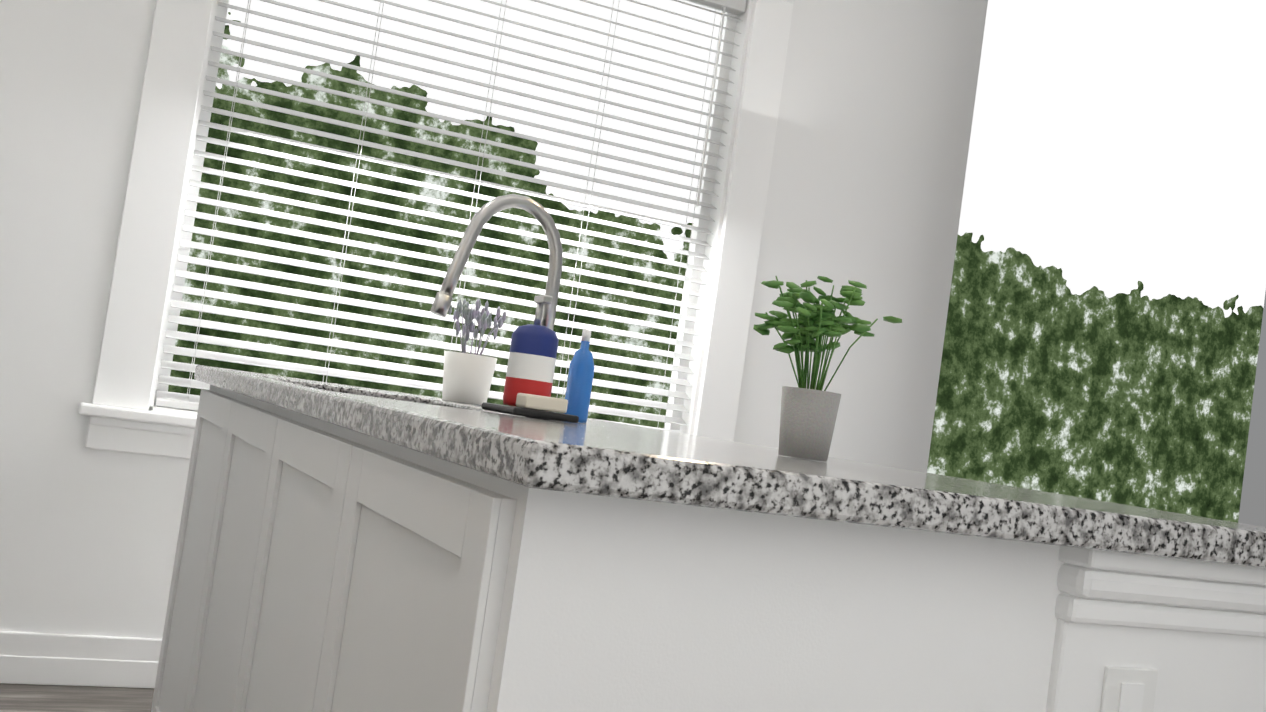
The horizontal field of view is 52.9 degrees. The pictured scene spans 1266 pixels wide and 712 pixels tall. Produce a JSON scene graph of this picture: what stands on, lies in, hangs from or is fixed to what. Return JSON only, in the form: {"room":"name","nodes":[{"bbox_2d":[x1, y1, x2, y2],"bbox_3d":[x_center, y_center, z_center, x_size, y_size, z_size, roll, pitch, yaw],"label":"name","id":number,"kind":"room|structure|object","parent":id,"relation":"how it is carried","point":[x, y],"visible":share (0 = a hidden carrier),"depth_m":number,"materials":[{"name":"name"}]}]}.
{"room":"kitchen","nodes":[
{"label":"kitchen","id":0,"kind":"room"},
{"bbox_2d":[0,683,154,711],"bbox_3d":[-0.551,0.959,1.270,5.600,0.060,5.010,9,-3,-25],"label":"floor","id":1,"kind":"structure","parent":0,"point":[34,698],"depth_m":3.31,"materials":[{"name":"brown wood"}]},
{"bbox_2d":[151,373,1265,711],"bbox_3d":[-0.164,0.578,2.097,0.958,0.875,2.123,9,-3,-25],"label":"kitchen island","id":2,"kind":"object","parent":1,"relation":"on","point":[349,549],"depth_m":1.18,"materials":[{"name":"painted wood"},{"name":"granite"}]},
{"bbox_2d":[195,365,1265,572],"bbox_3d":[-0.092,0.140,2.119,1.000,0.055,2.190,9,-3,-25],"label":"island countertop","id":3,"kind":"structure","parent":2,"relation":"on","point":[596,460],"depth_m":1.12,"materials":[{"name":"grey stone"}]},
{"bbox_2d":[442,298,505,404],"bbox_3d":[-0.349,-0.014,2.775,0.122,0.233,0.116,9,-3,-25],"label":"plant","id":4,"kind":"object","parent":3,"relation":"on","point":[467,377],"visible":1,"depth_m":2.74,"materials":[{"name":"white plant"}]},
{"bbox_2d":[430,194,562,329],"bbox_3d":[-0.246,-0.099,2.289,0.248,0.388,0.093,9,-3,-25],"label":"faucet","id":5,"kind":"object","parent":3,"relation":"on","point":[484,214],"visible":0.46,"depth_m":2.27,"materials":[{"name":"silver metal"}]},
{"bbox_2d":[481,295,578,422],"bbox_3d":[-0.153,0.000,2.038,0.110,0.195,0.160,9,-3,-25],"label":"soap dispenser","id":6,"kind":"object","parent":3,"relation":"on","point":[530,369],"visible":1,"depth_m":2.02,"materials":[{"name":"multicoloured plastic"}]},
{"bbox_2d":[563,329,594,422],"bbox_3d":[-0.089,0.033,2.162,0.037,0.158,0.064,9,-3,-25],"label":"dish soap bottle","id":7,"kind":"object","parent":3,"relation":"on","point":[579,381],"visible":0.79,"depth_m":2.14,"materials":[{"name":"blue plastic"}]},
{"bbox_2d":[753,276,901,461],"bbox_3d":[0.240,0.012,1.715,0.201,0.252,0.150,9,-3,-25],"label":"plant","id":8,"kind":"object","parent":3,"relation":"on","point":[808,416],"visible":1,"depth_m":1.69,"materials":[{"name":"green plant"}]},
{"bbox_2d":[0,0,987,638],"bbox_3d":[-0.872,-0.570,3.788,4.500,3.100,0.120,9,-3,-25],"label":"wall","id":9,"kind":"structure","parent":0,"point":[872,142],"depth_m":3.54,"materials":[{"name":"white paint"}]},
{"bbox_2d":[0,631,161,687],"bbox_3d":[-0.708,0.953,3.818,3.740,0.135,0.020,9,-3,-25],"label":"baseboard","id":10,"kind":"structure","parent":9,"relation":"attached to","point":[67,659],"depth_m":3.42,"materials":[{"name":"white wood"}]},
{"bbox_2d":[78,0,793,458],"bbox_3d":[-0.450,-0.674,3.924,2.150,2.155,0.225,9,-3,-25],"label":"window","id":11,"kind":"structure","parent":9,"relation":"in","point":[124,412],"depth_m":3.57,"materials":[{"name":"white wood"}]},
{"bbox_2d":[154,0,746,432],"bbox_3d":[-0.480,-0.538,3.941,1.668,1.612,0.070,9,-3,-25],"label":"window blinds","id":12,"kind":"object","parent":11,"relation":"attached to","point":[192,402],"visible":0.83,"depth_m":3.88,"materials":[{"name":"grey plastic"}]},
{"label":"outside","id":13,"kind":"structure","parent":0,"visible":0},
{"bbox_2d":[168,0,1265,522],"bbox_3d":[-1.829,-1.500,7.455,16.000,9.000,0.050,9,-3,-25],"label":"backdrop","id":14,"kind":"structure","parent":13,"point":[1104,314],"depth_m":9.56,"materials":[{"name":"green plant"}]}
]}

